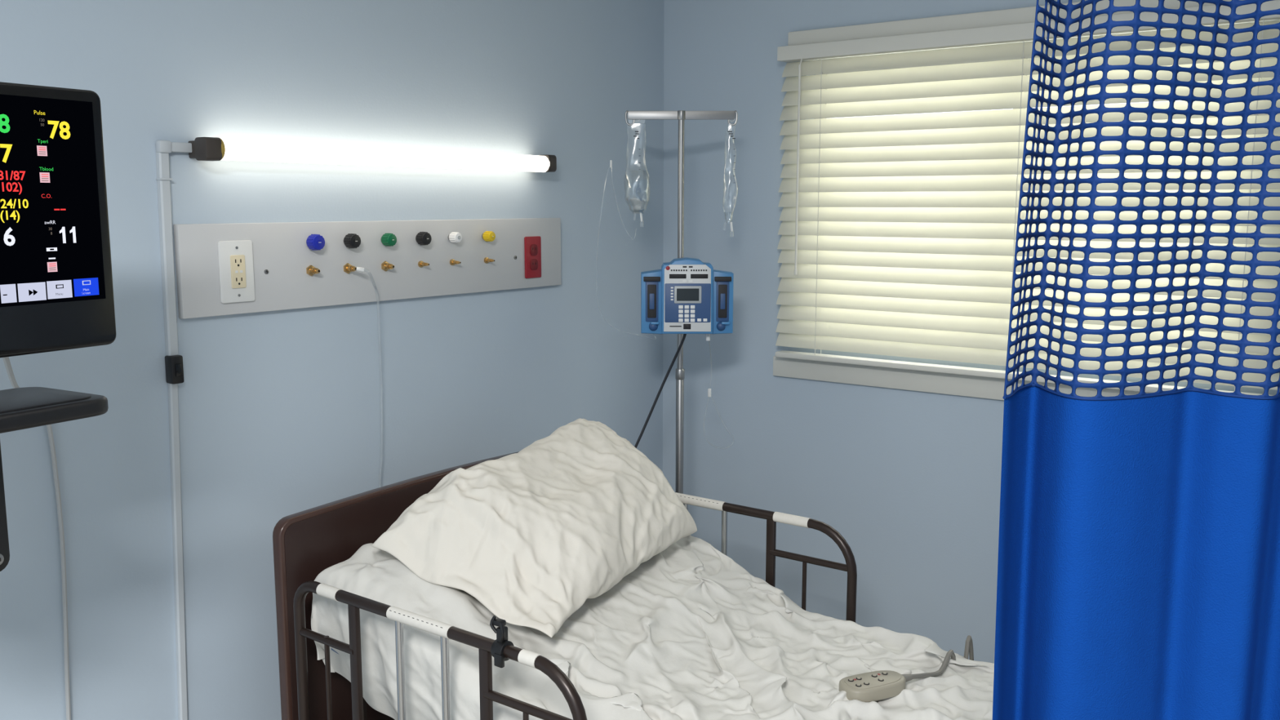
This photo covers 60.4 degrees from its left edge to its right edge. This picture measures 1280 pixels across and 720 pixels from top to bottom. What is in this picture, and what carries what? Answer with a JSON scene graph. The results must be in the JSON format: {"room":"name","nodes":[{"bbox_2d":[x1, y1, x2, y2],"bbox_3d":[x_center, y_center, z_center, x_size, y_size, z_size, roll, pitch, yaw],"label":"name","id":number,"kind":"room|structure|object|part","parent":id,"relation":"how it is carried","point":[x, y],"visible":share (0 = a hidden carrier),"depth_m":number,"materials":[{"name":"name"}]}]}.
{"room":"hospital room","nodes":[
{"label":"hospital room","id":0,"kind":"room"},
{"bbox_2d":[0,0,663,719],"bbox_3d":[-1.303,0.072,1.791,0.100,2.450,4.657,6,10,36],"label":"wall","id":1,"kind":"structure","parent":0,"point":[282,413],"depth_m":2.40,"materials":[{"name":"blue paint"}]},
{"bbox_2d":[0,81,115,571],"bbox_3d":[-1.045,-0.009,1.435,0.722,0.672,0.466,6,10,36],"label":"patient monitor","id":2,"kind":"object","parent":1,"relation":"attached to","point":[56,288],"visible":1,"depth_m":1.37,"materials":[{"name":"black plastic"}]},
{"bbox_3d":[-1.139,0.042,1.436,0.634,0.570,0.121,2,8,16],"label":"mounting arm","id":3,"kind":"part","parent":2,"relation":"part of","materials":[{"name":"black plastic"}]},
{"bbox_2d":[2,356,71,719],"bbox_3d":[-0.924,0.599,1.791,0.126,1.401,0.641,-3,9,-19],"label":"cable","id":4,"kind":"object","parent":2,"relation":"hanging from","point":[6,362],"visible":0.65,"depth_m":2.04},
{"bbox_2d":[0,386,108,433],"bbox_3d":[-0.855,0.076,1.282,0.180,0.024,0.420,5,9,29],"label":"tray","id":5,"kind":"object","parent":2,"relation":"on","point":[26,407],"depth_m":1.36,"materials":[{"name":"black plastic"}]},
{"bbox_2d":[155,140,191,719],"bbox_3d":[-0.915,0.346,2.243,0.030,1.559,0.116,6,10,36],"label":"conduit","id":6,"kind":"object","parent":1,"relation":"attached to","point":[173,361],"visible":1,"depth_m":2.18,"materials":[{"name":"white plastic"}]},
{"bbox_2d":[164,355,183,384],"bbox_3d":[-0.924,0.019,2.184,0.030,0.056,0.026,6,10,36],"label":"switch","id":7,"kind":"object","parent":6,"relation":"attached to","point":[173,363],"depth_m":2.17,"materials":[{"name":"black plastic"}]},
{"bbox_2d":[173,217,561,319],"bbox_3d":[-0.558,-0.238,2.623,0.050,0.187,1.146,6,10,36],"label":"panel","id":8,"kind":"object","parent":1,"relation":"attached to","point":[236,268],"visible":1,"depth_m":2.50,"materials":[{"name":"laminate"}]},
{"bbox_2d":[217,240,254,303],"bbox_3d":[-0.831,-0.182,2.268,0.010,0.127,0.078,6,10,36],"label":"outlet","id":9,"kind":"object","parent":8,"relation":"attached to","point":[235,258],"depth_m":2.26,"materials":[{"name":"beige plastic"}]},
{"bbox_2d":[306,265,319,275],"bbox_3d":[-0.713,-0.195,2.409,0.032,0.024,0.026,6,10,36],"label":"outlet","id":10,"kind":"object","parent":8,"relation":"attached to","point":[311,270],"depth_m":2.41,"materials":[{"name":"gold metal"}]},
{"bbox_3d":[-0.709,-0.257,2.402,0.034,0.035,0.036,6,10,36],"label":"knob","id":11,"kind":"part","parent":8,"relation":"part of","materials":[{"name":"plastic"}]},
{"bbox_2d":[343,262,356,273],"bbox_3d":[-0.653,-0.207,2.488,0.032,0.024,0.021,6,10,36],"label":"outlet","id":12,"kind":"object","parent":8,"relation":"attached to","point":[348,268],"depth_m":2.49,"materials":[{"name":"gold metal"}]},
{"bbox_3d":[-0.650,-0.268,2.481,0.034,0.034,0.034,6,10,36],"label":"knob","id":13,"kind":"part","parent":8,"relation":"part of","materials":[{"name":"plastic"}]},
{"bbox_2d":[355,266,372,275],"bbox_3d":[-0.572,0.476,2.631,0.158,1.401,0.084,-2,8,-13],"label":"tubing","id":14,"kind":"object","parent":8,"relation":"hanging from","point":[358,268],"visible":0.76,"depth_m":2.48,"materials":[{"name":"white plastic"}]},
{"bbox_2d":[381,261,394,271],"bbox_3d":[-0.587,-0.219,2.574,0.032,0.024,0.026,6,10,36],"label":"outlet","id":15,"kind":"object","parent":8,"relation":"attached to","point":[385,265],"depth_m":2.57,"materials":[{"name":"gold metal"}]},
{"bbox_3d":[-0.586,-0.280,2.565,0.034,0.031,0.031,6,10,36],"label":"knob","id":16,"kind":"part","parent":8,"relation":"part of","materials":[{"name":"plastic"}]},
{"bbox_2d":[417,261,429,267],"bbox_3d":[-0.521,-0.232,2.661,0.032,0.016,0.016,6,10,36],"label":"outlet","id":17,"kind":"object","parent":8,"relation":"attached to","point":[420,264],"depth_m":2.66,"materials":[{"name":"gold metal"}]},
{"bbox_3d":[-0.522,-0.293,2.649,0.034,0.032,0.033,6,10,36],"label":"knob","id":18,"kind":"part","parent":8,"relation":"part of","materials":[{"name":"plastic"}]},
{"bbox_3d":[-0.460,-0.304,2.732,0.034,0.027,0.027,6,10,36],"label":"knob","id":19,"kind":"part","parent":8,"relation":"part of","materials":[{"name":"plastic"}]},
{"bbox_2d":[449,258,461,265],"bbox_3d":[-0.459,-0.243,2.744,0.032,0.016,0.016,6,10,36],"label":"outlet","id":20,"kind":"object","parent":8,"relation":"attached to","point":[452,261],"depth_m":2.75,"materials":[{"name":"gold metal"}]},
{"bbox_3d":[-0.389,-0.318,2.825,0.034,0.027,0.027,6,10,36],"label":"knob","id":21,"kind":"part","parent":8,"relation":"part of","materials":[{"name":"plastic"}]},
{"bbox_2d":[484,257,494,263],"bbox_3d":[-0.387,-0.257,2.839,0.032,0.016,0.016,6,10,36],"label":"outlet","id":22,"kind":"object","parent":8,"relation":"attached to","point":[486,260],"depth_m":2.84,"materials":[{"name":"gold metal"}]},
{"bbox_2d":[524,235,541,278],"bbox_3d":[-0.289,-0.279,2.984,0.009,0.112,0.062,6,10,36],"label":"outlet","id":23,"kind":"object","parent":8,"relation":"attached to","point":[532,244],"depth_m":2.98,"materials":[{"name":"plastic"}]},
{"bbox_2d":[188,137,556,172],"bbox_3d":[-0.561,-0.472,2.567,0.072,0.047,1.032,6,10,36],"label":"wall light","id":24,"kind":"object","parent":1,"relation":"attached to","point":[203,148],"visible":1,"depth_m":2.43,"materials":[{"name":"white plastic"}]},
{"bbox_2d":[662,0,1279,665],"bbox_3d":[1.964,0.015,2.185,4.650,2.450,0.100,6,10,36],"label":"wall","id":25,"kind":"structure","parent":0,"point":[910,480],"depth_m":3.25,"materials":[{"name":"blue paint"}]},
{"bbox_2d":[773,0,1231,400],"bbox_3d":[0.945,-0.387,2.821,1.365,0.994,0.024,6,10,36],"label":"trim","id":26,"kind":"structure","parent":25,"relation":"attached to","point":[988,388],"depth_m":2.96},
{"bbox_2d":[775,0,1279,395],"bbox_3d":[0.929,-0.394,2.799,1.325,0.887,0.068,6,10,36],"label":"window blind","id":27,"kind":"object","parent":25,"relation":"attached to","point":[898,238],"visible":0.83,"depth_m":2.85,"materials":[{"name":"beige plastic"}]},
{"bbox_3d":[0.513,-0.426,3.114,0.008,0.830,0.038,6,10,36],"label":"ladder cord","id":28,"kind":"part","parent":27,"relation":"part of","materials":[{"name":"white fabric"}]},
{"bbox_3d":[0.957,-0.379,2.784,0.008,0.830,0.038,6,10,36],"label":"ladder cord","id":29,"kind":"part","parent":27,"relation":"part of","materials":[{"name":"white fabric"}]},
{"bbox_3d":[0.931,0.036,2.863,1.305,0.016,0.045,6,10,36],"label":"rail","id":30,"kind":"part","parent":27,"relation":"part of","materials":[{"name":"white plastic"}]},
{"bbox_3d":[1.373,-0.334,2.475,0.008,0.830,0.038,6,10,36],"label":"ladder cord","id":31,"kind":"part","parent":27,"relation":"part of","materials":[{"name":"white fabric"}]},
{"bbox_2d":[815,41,1241,119],"bbox_3d":[0.992,-0.398,2.887,1.190,0.810,0.040,6,10,36],"label":"window","id":32,"kind":"structure","parent":25,"relation":"in","point":[1238,42],"depth_m":2.91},
{"bbox_3d":[0.597,1.536,0.561,4.850,0.100,4.657,6,10,36],"label":"floor","id":33,"kind":"structure","parent":0,"visible":0},
{"bbox_2d":[272,453,857,719],"bbox_3d":[0.385,0.806,2.000,2.103,0.937,0.984,6,10,36],"label":"hospital bed","id":34,"kind":"object","parent":33,"relation":"on","point":[305,543],"visible":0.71,"depth_m":2.22,"materials":[{"name":"brown metal"}]},
{"bbox_3d":[0.392,0.955,2.012,2.030,0.640,0.850,6,10,36],"label":"bed frame","id":35,"kind":"part","parent":34,"relation":"part of","materials":[{"name":"brown metal"}]},
{"bbox_3d":[-0.437,0.578,2.606,0.030,0.657,0.958,6,10,36],"label":"headboard","id":36,"kind":"part","parent":34,"relation":"part of","materials":[{"name":"brown wood"}]},
{"bbox_3d":[-0.359,0.653,1.973,0.738,0.418,0.081,6,10,36],"label":"rail","id":37,"kind":"part","parent":34,"relation":"part of","materials":[{"name":"brown metal"}]},
{"bbox_2d":[489,615,513,667],"bbox_3d":[-0.227,0.460,1.807,0.036,0.080,0.034,6,10,36],"label":"clip","id":38,"kind":"object","parent":34,"relation":"attached to","point":[498,646],"visible":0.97,"depth_m":1.80,"materials":[{"name":"black plastic"}]},
{"bbox_3d":[0.172,0.553,2.674,0.738,0.418,0.081,6,10,36],"label":"rail","id":39,"kind":"part","parent":34,"relation":"part of","materials":[{"name":"brown metal"}]},
{"bbox_3d":[0.415,0.650,1.966,1.960,0.356,0.849,6,10,36],"label":"mattress","id":40,"kind":"object","parent":34,"relation":"on","visible":0},
{"bbox_2d":[311,534,994,719],"bbox_3d":[0.379,0.664,1.996,1.971,0.485,0.900,6,10,36],"label":"sheet","id":41,"kind":"object","parent":40,"relation":"on","point":[690,633],"visible":0.6,"depth_m":2.14,"materials":[{"name":"fabric"}]},
{"bbox_2d":[371,417,697,637],"bbox_3d":[-0.187,0.318,2.391,0.409,0.298,0.705,4,9,29],"label":"pillow","id":42,"kind":"object","parent":41,"relation":"on","point":[538,532],"visible":1,"depth_m":2.20,"materials":[{"name":"fabric"}]},
{"bbox_2d":[839,635,973,702],"bbox_3d":[0.560,0.714,2.183,0.449,0.268,0.083,-6,10,-38],"label":"remote","id":43,"kind":"object","parent":41,"relation":"on","point":[872,686],"visible":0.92,"depth_m":2.06,"materials":[{"name":"beige plastic"}]},
{"bbox_3d":[0.610,0.711,2.223,0.030,0.262,0.329,7,11,42],"label":"cord","id":44,"kind":"part","parent":43,"relation":"part of","materials":[{"name":"grey plastic"}]},
{"bbox_2d":[625,110,737,493],"bbox_3d":[0.094,0.212,3.113,0.488,1.797,0.507,6,10,36],"label":"stand","id":45,"kind":"object","parent":33,"relation":"on","point":[680,115],"visible":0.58,"depth_m":3.01,"materials":[{"name":"metal"}]},
{"bbox_2d":[623,119,650,226],"bbox_3d":[-0.007,-0.513,3.000,0.070,0.298,0.048,-3,9,-21],"label":"bag","id":46,"kind":"object","parent":45,"relation":"hanging from","point":[641,213],"visible":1,"depth_m":3.00,"materials":[{"name":"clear plastic"}]},
{"bbox_2d":[640,257,733,333],"bbox_3d":[0.126,-0.174,2.973,0.246,0.202,0.126,0,8,0],"label":"pump","id":47,"kind":"object","parent":45,"relation":"attached to","point":[686,295],"visible":1,"depth_m":2.92,"materials":[{"name":"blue plastic"}]},
{"bbox_2d":[595,160,646,337],"bbox_3d":[-0.024,-0.301,3.001,0.192,0.482,0.062,5,9,31],"label":"tubing","id":48,"kind":"object","parent":47,"relation":"attached to","point":[611,161],"visible":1,"depth_m":2.99,"materials":[{"name":"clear plastic"}]},
{"bbox_3d":[0.032,-0.157,2.963,0.058,0.170,0.091,0,8,0],"label":"channel door","id":49,"kind":"part","parent":47,"relation":"part of","materials":[{"name":"blue plastic"}]},
{"bbox_2d":[634,333,686,448],"bbox_3d":[-0.047,0.249,3.117,0.379,0.688,0.053,3,9,18],"label":"power cord","id":50,"kind":"object","parent":47,"relation":"hanging from","point":[684,335],"visible":0.34,"depth_m":3.08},
{"bbox_3d":[0.126,-0.164,2.915,0.126,0.178,0.006,0,8,0],"label":"panel","id":51,"kind":"part","parent":47,"relation":"part of","materials":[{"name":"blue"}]},
{"bbox_2d":[706,333,711,396],"bbox_3d":[0.201,0.087,3.055,0.071,0.342,0.123,6,10,36],"label":"tubing","id":52,"kind":"object","parent":47,"relation":"attached to","point":[708,335],"visible":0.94,"depth_m":3.03,"materials":[{"name":"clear plastic"}]},
{"bbox_3d":[0.220,-0.157,2.963,0.058,0.170,0.091,0,8,0],"label":"channel door","id":53,"kind":"part","parent":47,"relation":"part of","materials":[{"name":"blue plastic"}]},
{"bbox_2d":[722,118,737,231],"bbox_3d":[0.247,-0.500,2.999,0.042,0.325,0.022,0,8,-1],"label":"bag","id":54,"kind":"object","parent":45,"relation":"hanging from","point":[731,223],"visible":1,"depth_m":3.00,"materials":[{"name":"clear plastic"}]},
{"bbox_3d":[0.597,-0.988,0.200,4.850,0.100,4.657,6,10,36],"label":"ceiling","id":55,"kind":"structure","parent":0,"visible":0},
{"bbox_3d":[-0.369,-1.013,0.865,2.296,0.022,1.256,6,10,36],"label":"track","id":56,"kind":"object","parent":55,"relation":"attached to","visible":0},
{"bbox_2d":[992,0,1279,719],"bbox_3d":[0.665,0.055,0.960,0.658,2.079,0.158,3,9,21],"label":"privacy curtain","id":57,"kind":"object","parent":56,"relation":"hanging from","point":[1139,560],"visible":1,"depth_m":1.02,"materials":[{"name":"blue fabric"}]}
]}

